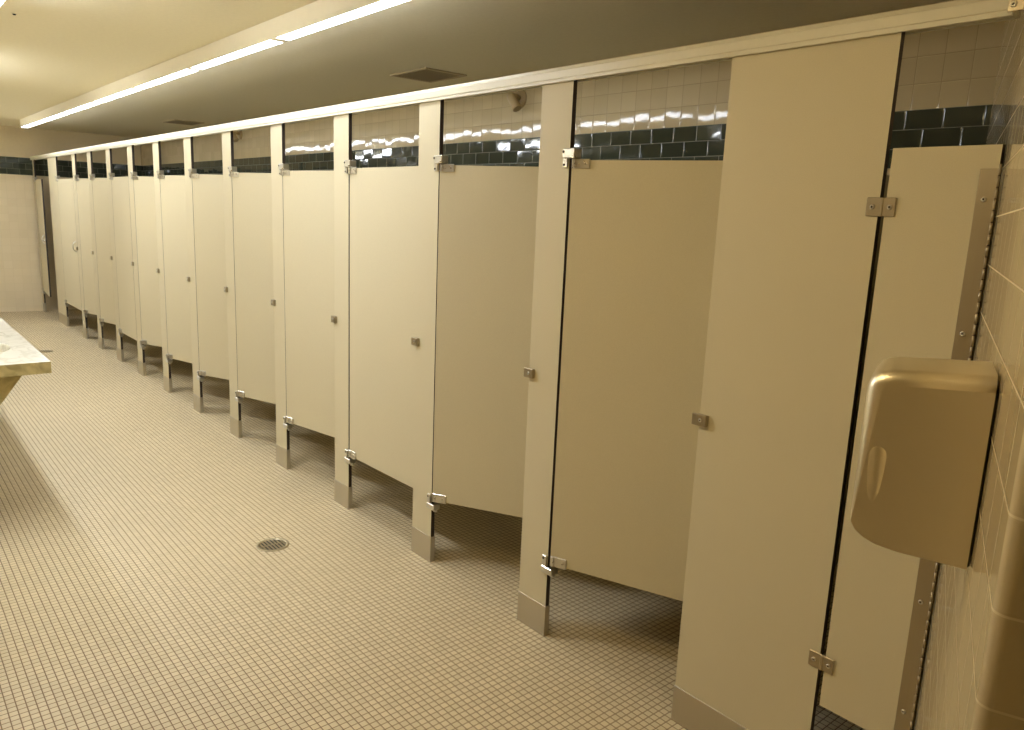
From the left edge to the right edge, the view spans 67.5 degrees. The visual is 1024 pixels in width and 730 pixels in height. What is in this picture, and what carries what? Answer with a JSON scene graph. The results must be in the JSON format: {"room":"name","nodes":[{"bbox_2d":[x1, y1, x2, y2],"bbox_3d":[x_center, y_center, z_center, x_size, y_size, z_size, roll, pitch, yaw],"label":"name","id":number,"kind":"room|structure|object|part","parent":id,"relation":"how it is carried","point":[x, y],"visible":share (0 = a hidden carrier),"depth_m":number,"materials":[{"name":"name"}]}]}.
{"room":"public restroom","nodes":[
{"label":"public restroom","id":0,"kind":"room"},
{"bbox_2d":[0,125,140,311],"bbox_3d":[-7.537,-1.938,10.172,4.926,2.533,0.100,-7,14,-40],"label":"wall","id":1,"kind":"structure","parent":0,"point":[20,272],"depth_m":10.75,"materials":[{"name":"beige tile"}]},
{"bbox_2d":[0,156,141,177],"bbox_3d":[-7.505,-2.668,10.027,4.926,0.232,0.104,-7,14,-40],"label":"tile band","id":2,"kind":"object","parent":1,"relation":"attached to","point":[8,165],"visible":0.6,"depth_m":10.87,"materials":[{"name":"black tile"}]},
{"bbox_2d":[0,309,864,729],"bbox_3d":[-2.920,0.588,5.141,5.100,0.100,14.420,-7,14,-40],"label":"floor","id":3,"kind":"structure","parent":0,"point":[137,591],"depth_m":3.28,"materials":[{"name":"tile"}]},
{"bbox_2d":[32,160,46,311],"bbox_3d":[-6.634,-1.803,10.742,0.043,2.122,0.144,-7,14,-40],"label":"pilaster","id":4,"kind":"object","parent":3,"relation":"on","point":[33,161],"visible":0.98,"depth_m":10.75,"materials":[{"name":"beige metal"}]},
{"bbox_2d":[34,179,50,296],"bbox_3d":[-6.358,-1.725,10.346,0.059,1.532,0.884,-6,14,-35],"label":"door","id":5,"kind":"structure","parent":4,"relation":"attached to","point":[38,183],"depth_m":10.22,"materials":[{"name":"beige metal"}]},
{"bbox_2d":[39,350,52,352],"bbox_3d":[-4.982,-0.147,8.166,0.156,0.004,0.156,-7,14,-40],"label":"floor drain","id":6,"kind":"object","parent":3,"relation":"on","point":[41,351],"visible":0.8,"depth_m":8.16,"materials":[{"name":"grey metal"}]},
{"bbox_2d":[47,157,69,326],"bbox_3d":[-5.784,-1.573,9.757,0.043,2.122,0.569,-7,14,-40],"label":"pilaster","id":7,"kind":"object","parent":3,"relation":"on","point":[53,174],"visible":0.98,"depth_m":9.75,"materials":[{"name":"beige metal"}]},
{"bbox_2d":[56,178,81,310],"bbox_3d":[-5.346,-1.461,9.224,0.059,1.532,0.895,-7,14,-40],"label":"door","id":8,"kind":"structure","parent":7,"relation":"attached to","point":[65,186],"depth_m":9.21,"materials":[{"name":"beige metal"}]},
{"bbox_2d":[71,154,88,338],"bbox_3d":[-4.989,-1.358,8.832,0.046,2.122,0.218,-7,14,-40],"label":"pilaster","id":9,"kind":"object","parent":3,"relation":"on","point":[73,156],"visible":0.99,"depth_m":8.83,"materials":[{"name":"beige metal"}]},
{"bbox_2d":[75,178,96,314],"bbox_3d":[-4.697,-1.313,8.609,0.592,1.532,0.033,10,13,34],"label":"door","id":10,"kind":"structure","parent":9,"relation":"attached to","point":[83,198],"depth_m":8.69,"materials":[{"name":"beige metal"}]},
{"bbox_2d":[87,151,104,348],"bbox_3d":[-4.500,-1.226,8.265,0.046,2.122,0.218,-7,14,-40],"label":"pilaster","id":11,"kind":"object","parent":3,"relation":"on","point":[89,154],"visible":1,"depth_m":8.27,"materials":[{"name":"beige metal"}]},
{"bbox_2d":[91,177,115,324],"bbox_3d":[-4.196,-1.176,8.020,0.637,1.532,0.033,11,14,36],"label":"door","id":12,"kind":"structure","parent":11,"relation":"attached to","point":[99,185],"depth_m":8.11,"materials":[{"name":"beige metal"}]},
{"bbox_2d":[105,148,123,361],"bbox_3d":[-3.982,-1.086,7.665,0.046,2.122,0.218,-7,14,-40],"label":"pilaster","id":13,"kind":"object","parent":3,"relation":"on","point":[120,352],"visible":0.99,"depth_m":7.66,"materials":[{"name":"beige metal"}]},
{"bbox_2d":[110,176,136,339],"bbox_3d":[-3.734,-1.030,7.375,0.032,1.532,0.617,-7,14,-40],"label":"door","id":14,"kind":"structure","parent":13,"relation":"attached to","point":[120,185],"depth_m":7.36,"materials":[{"name":"beige metal"}]},
{"bbox_2d":[127,145,145,375],"bbox_3d":[-3.477,-0.950,7.079,0.046,2.122,0.218,-7,14,-40],"label":"pilaster","id":15,"kind":"object","parent":3,"relation":"on","point":[130,149],"visible":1,"depth_m":7.08,"materials":[{"name":"beige metal"}]},
{"bbox_2d":[133,176,161,346],"bbox_3d":[-3.152,-0.908,6.878,0.623,1.532,0.032,8,12,27],"label":"door","id":16,"kind":"structure","parent":15,"relation":"attached to","point":[144,190],"depth_m":6.95,"materials":[{"name":"beige metal"}]},
{"bbox_2d":[152,141,172,392],"bbox_3d":[-2.967,-0.812,6.487,0.046,2.122,0.218,-7,14,-40],"label":"pilaster","id":17,"kind":"object","parent":3,"relation":"on","point":[167,380],"visible":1,"depth_m":6.48,"materials":[{"name":"beige metal"}]},
{"bbox_2d":[159,175,191,362],"bbox_3d":[-2.661,-0.764,6.254,0.627,1.532,0.033,10,13,34],"label":"door","id":18,"kind":"structure","parent":17,"relation":"attached to","point":[173,195],"depth_m":6.32,"materials":[{"name":"beige metal"}]},
{"bbox_2d":[183,137,203,412],"bbox_3d":[-2.456,-0.674,5.895,0.046,2.122,0.218,-7,14,-40],"label":"pilaster","id":19,"kind":"object","parent":3,"relation":"on","point":[198,404],"visible":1,"depth_m":5.89,"materials":[{"name":"beige metal"}]},
{"bbox_2d":[191,173,228,379],"bbox_3d":[-2.125,-0.632,5.697,0.632,1.532,0.032,8,12,26],"label":"door","id":20,"kind":"structure","parent":19,"relation":"attached to","point":[208,196],"depth_m":5.76,"materials":[{"name":"beige metal"}]},
{"bbox_2d":[222,131,242,437],"bbox_3d":[-1.942,-0.535,5.298,0.046,2.122,0.218,-7,14,-40],"label":"pilaster","id":21,"kind":"object","parent":3,"relation":"on","point":[227,137],"visible":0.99,"depth_m":5.29,"materials":[{"name":"beige metal"}]},
{"bbox_2d":[231,172,275,403],"bbox_3d":[-1.621,-0.488,5.075,0.638,1.532,0.033,9,13,31],"label":"door","id":22,"kind":"structure","parent":21,"relation":"attached to","point":[252,192],"depth_m":5.13,"materials":[{"name":"beige metal"}]},
{"bbox_2d":[256,538,288,551],"bbox_3d":[-1.173,0.881,3.756,0.156,0.004,0.156,-7,14,-40],"label":"floor drain","id":23,"kind":"object","parent":3,"relation":"on","point":[271,544],"visible":1,"depth_m":3.75,"materials":[{"name":"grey metal"}]},
{"bbox_2d":[270,123,292,468],"bbox_3d":[-1.423,-0.395,4.696,0.046,2.122,0.218,-7,14,-40],"label":"pilaster","id":24,"kind":"object","parent":3,"relation":"on","point":[283,457],"visible":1,"depth_m":4.69,"materials":[{"name":"beige metal"}]},
{"bbox_2d":[282,170,334,436],"bbox_3d":[-1.127,-0.344,4.444,0.634,1.532,0.033,11,14,38],"label":"door","id":25,"kind":"structure","parent":24,"relation":"attached to","point":[308,196],"depth_m":4.48,"materials":[{"name":"beige metal"}]},
{"bbox_2d":[331,113,355,508],"bbox_3d":[-0.907,-0.255,4.098,0.046,2.122,0.218,-7,14,-40],"label":"pilaster","id":26,"kind":"object","parent":3,"relation":"on","point":[343,160],"visible":0.99,"depth_m":4.08,"materials":[{"name":"beige metal"}]},
{"bbox_3d":[-0.906,-0.272,4.104,0.019,2.092,0.160,-7,15,-40],"label":"panel","id":27,"kind":"part","parent":26,"relation":"part of","materials":[{"name":"beige metal"}]},
{"bbox_2d":[348,166,417,487],"bbox_3d":[-0.646,-0.197,3.803,0.032,1.532,0.627,-7,15,-41],"label":"door","id":28,"kind":"structure","parent":26,"relation":"attached to","point":[383,200],"depth_m":3.78,"materials":[{"name":"beige metal"}]},
{"bbox_2d":[411,100,447,561],"bbox_3d":[-0.390,-0.115,3.499,0.046,2.122,0.218,-7,14,-40],"label":"pilaster","id":29,"kind":"object","parent":3,"relation":"on","point":[431,114],"visible":1,"depth_m":3.48,"materials":[{"name":"beige metal"}]},
{"bbox_2d":[432,164,538,517],"bbox_3d":[-0.046,-0.078,3.326,0.634,1.532,0.032,7,12,21],"label":"door","id":30,"kind":"structure","parent":29,"relation":"attached to","point":[487,228],"depth_m":3.35,"materials":[{"name":"beige metal"}]},
{"bbox_2d":[517,80,581,635],"bbox_3d":[0.126,0.024,2.900,0.046,2.122,0.218,-7,14,-40],"label":"pilaster","id":31,"kind":"object","parent":3,"relation":"on","point":[557,151],"visible":1,"depth_m":2.88,"materials":[{"name":"beige metal"}]},
{"bbox_2d":[550,159,722,600],"bbox_3d":[0.452,0.069,2.687,0.623,1.532,0.032,9,13,28],"label":"door","id":32,"kind":"structure","parent":31,"relation":"attached to","point":[642,233],"depth_m":2.69,"materials":[{"name":"beige metal"}]},
{"bbox_2d":[671,32,904,729],"bbox_3d":[0.726,0.187,2.200,0.042,2.122,0.493,-7,14,-40],"label":"pilaster","id":33,"kind":"object","parent":3,"relation":"on","point":[808,136],"visible":0.99,"depth_m":2.15,"materials":[{"name":"beige metal"}]},
{"bbox_2d":[30,0,1023,159],"bbox_3d":[-2.789,-1.819,6.127,0.053,0.050,12.078,-7,14,-40],"label":"rail","id":34,"kind":"object","parent":33,"relation":"on","point":[957,13],"visible":0.98,"depth_m":2.31,"materials":[{"name":"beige metal"}]},
{"bbox_3d":[-5.312,-2.502,9.061,0.043,0.050,4.218,-7,15,-40],"label":"rail","id":35,"kind":"part","parent":34,"relation":"part of","materials":[{"name":"beige metal"}]},
{"bbox_3d":[-2.413,-1.718,5.698,0.043,0.050,4.796,-7,15,-40],"label":"rail","id":36,"kind":"part","parent":34,"relation":"part of","materials":[{"name":"beige metal"}]},
{"bbox_3d":[0.107,-1.037,2.775,0.043,0.050,3.037,-7,15,-40],"label":"rail","id":37,"kind":"part","parent":34,"relation":"part of","materials":[{"name":"beige metal"}]},
{"bbox_2d":[835,175,888,565],"bbox_3d":[1.162,0.076,2.796,1.403,1.522,0.019,-7,14,-40],"label":"divider panel","id":38,"kind":"object","parent":33,"relation":"attached to","point":[887,176],"visible":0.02,"depth_m":2.92,"materials":[{"name":"beige metal"}]},
{"bbox_2d":[0,0,950,137],"bbox_3d":[-2.812,-1.993,4.633,5.100,0.100,14.420,-7,14,-40],"label":"ceiling","id":39,"kind":"structure","parent":0,"point":[53,52],"depth_m":4.27,"materials":[{"name":"beige paint"}]},
{"bbox_2d":[20,112,44,127],"bbox_3d":[-5.605,-2.859,8.954,0.078,0.096,1.260,-7,14,-40],"label":"linear light","id":40,"kind":"object","parent":39,"relation":"attached to","point":[32,120],"visible":0.85,"depth_m":8.91,"materials":[{"name":"white"}]},
{"bbox_2d":[23,121,43,127],"bbox_3d":[-5.604,-2.827,8.961,0.072,0.023,1.196,-7,15,-40],"label":"diffuser","id":41,"kind":"object","parent":40,"relation":"attached to","point":[26,124],"depth_m":8.97,"materials":[{"name":"white plastic"}]},
{"bbox_2d":[38,103,69,121],"bbox_3d":[-4.794,-2.640,8.014,0.078,0.096,1.260,-7,14,-40],"label":"linear light","id":42,"kind":"object","parent":39,"relation":"attached to","point":[54,112],"visible":0.85,"depth_m":7.96,"materials":[{"name":"white plastic"}]},
{"bbox_2d":[40,113,67,120],"bbox_3d":[-4.794,-2.608,8.022,0.072,0.023,1.196,-7,15,-40],"label":"diffuser","id":43,"kind":"object","parent":42,"relation":"attached to","point":[44,116],"depth_m":8.07,"materials":[{"name":"white plastic"}]},
{"bbox_2d":[62,91,101,113],"bbox_3d":[-3.984,-2.421,7.074,0.078,0.096,1.260,-7,14,-40],"label":"linear light","id":44,"kind":"object","parent":39,"relation":"attached to","point":[84,101],"visible":0.85,"depth_m":7.02,"materials":[{"name":"white plastic"}]},
{"bbox_2d":[66,103,99,112],"bbox_3d":[-3.984,-2.389,7.082,0.072,0.023,1.196,-7,15,-40],"label":"diffuser","id":45,"kind":"object","parent":44,"relation":"attached to","point":[71,107],"depth_m":7.11,"materials":[{"name":"white plastic"}]},
{"bbox_2d":[92,75,142,102],"bbox_3d":[-3.174,-2.203,6.134,0.078,0.096,1.260,-7,14,-40],"label":"linear light","id":46,"kind":"object","parent":39,"relation":"attached to","point":[122,87],"visible":0.86,"depth_m":6.07,"materials":[{"name":"white"}]},
{"bbox_2d":[94,89,138,102],"bbox_3d":[-3.174,-2.170,6.142,0.072,0.023,1.196,-7,15,-40],"label":"diffuser","id":47,"kind":"object","parent":46,"relation":"attached to","point":[109,94],"depth_m":6.18,"materials":[{"name":"white plastic"}]},
{"bbox_2d":[132,53,200,89],"bbox_3d":[-2.364,-1.984,5.194,0.078,0.096,1.260,-7,14,-40],"label":"linear light","id":48,"kind":"object","parent":39,"relation":"attached to","point":[176,67],"visible":0.84,"depth_m":5.11,"materials":[{"name":"white"}]},
{"bbox_2d":[135,69,195,88],"bbox_3d":[-2.363,-1.951,5.202,0.072,0.023,1.196,-7,15,-40],"label":"diffuser","id":49,"kind":"object","parent":48,"relation":"attached to","point":[163,75],"depth_m":5.19,"materials":[{"name":"white plastic"}]},
{"bbox_2d":[163,119,203,124],"bbox_3d":[-3.814,-2.818,8.899,0.330,0.010,0.430,-7,14,-40],"label":"ceiling vent","id":50,"kind":"object","parent":39,"relation":"in","point":[183,122],"visible":1,"depth_m":8.87,"materials":[{"name":"grey metal"}]},
{"bbox_2d":[188,19,285,69],"bbox_3d":[-1.554,-1.765,4.255,0.078,0.096,1.260,-7,14,-40],"label":"linear light","id":51,"kind":"object","parent":39,"relation":"attached to","point":[258,37],"visible":0.84,"depth_m":4.16,"materials":[{"name":"white"}]},
{"bbox_2d":[191,40,282,68],"bbox_3d":[-1.553,-1.732,4.263,0.072,0.023,1.196,-7,15,-40],"label":"diffuser","id":52,"kind":"object","parent":51,"relation":"attached to","point":[240,48],"depth_m":4.23,"materials":[{"name":"white plastic"}]},
{"bbox_2d":[272,0,408,41],"bbox_3d":[-0.743,-1.546,3.315,0.078,0.096,1.260,-7,14,-40],"label":"linear light","id":53,"kind":"object","parent":39,"relation":"attached to","point":[318,15],"visible":1,"depth_m":3.40,"materials":[{"name":"white plastic"}]},
{"bbox_2d":[390,67,466,82],"bbox_3d":[-0.561,-1.939,5.125,0.330,0.010,0.430,-7,14,-40],"label":"ceiling vent","id":54,"kind":"object","parent":39,"relation":"in","point":[425,74],"visible":1,"depth_m":5.11,"materials":[{"name":"grey metal"}]},
{"bbox_2d":[140,0,1004,582],"bbox_3d":[-1.008,-0.929,6.436,0.100,2.533,14.420,-7,14,-40],"label":"wall","id":55,"kind":"structure","parent":0,"point":[953,67],"depth_m":4.28,"materials":[{"name":"beige tile"}]},
{"bbox_2d":[233,131,241,141],"bbox_3d":[-3.067,-2.551,8.504,0.110,0.150,0.140,-7,14,-40],"label":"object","id":56,"kind":"structure","parent":55,"relation":"attached to","point":[239,133],"depth_m":8.49,"materials":[{"name":"beige"}]},
{"bbox_2d":[507,90,526,111],"bbox_3d":[0.022,-1.701,4.923,0.110,0.150,0.140,-7,14,-40],"label":"sprinkler","id":57,"kind":"object","parent":55,"relation":"attached to","point":[517,100],"depth_m":4.89,"materials":[{"name":"beige metal"}]},
{"bbox_2d":[141,104,991,176],"bbox_3d":[-1.017,-1.654,6.260,0.004,0.232,14.420,-7,14,-40],"label":"tile band","id":58,"kind":"object","parent":55,"relation":"attached to","point":[965,125],"visible":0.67,"depth_m":4.33,"materials":[{"name":"black tile"}]},
{"bbox_2d":[913,10,1023,729],"bbox_3d":[1.250,0.059,1.896,0.220,2.533,2.675,8,13,28],"label":"wall","id":59,"kind":"structure","parent":0,"point":[972,675],"depth_m":1.04,"materials":[{"name":"beige tile"}]},
{"bbox_2d":[808,144,1005,729],"bbox_3d":[0.960,0.231,1.932,0.029,1.509,0.290,-7,14,-40],"label":"stall door","id":60,"kind":"structure","parent":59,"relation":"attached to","point":[938,210],"depth_m":1.89,"materials":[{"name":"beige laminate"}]},
{"bbox_2d":[850,357,997,569],"bbox_3d":[0.640,0.135,1.201,0.167,0.286,0.178,8,13,28],"label":"dryer","id":61,"kind":"object","parent":59,"relation":"attached to","point":[926,433],"visible":1,"depth_m":1.12,"materials":[{"name":"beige metal"}]},
{"bbox_2d":[867,446,885,501],"bbox_3d":[0.553,0.181,1.170,0.038,0.140,0.026,8,13,28],"label":"outlet","id":62,"kind":"object","parent":61,"relation":"attached to","point":[876,455],"depth_m":1.16,"materials":[{"name":"gold metal"}]},
{"bbox_3d":[0.711,0.156,1.166,0.005,0.259,0.172,8,13,28],"label":"plate","id":63,"kind":"part","parent":61,"relation":"part of","materials":[{"name":"metal"}]},
{"bbox_3d":[-5.111,-1.021,6.028,0.100,2.533,9.520,-7,14,-40],"label":"wall","id":64,"kind":"structure","parent":0,"visible":0},
{"bbox_2d":[0,317,51,404],"bbox_3d":[-4.809,-0.329,6.291,0.566,0.620,7.400,-7,14,-40],"label":"countertop","id":65,"kind":"structure","parent":64,"relation":"attached to","point":[18,357],"depth_m":3.66,"materials":[{"name":"white stone"}]}
]}

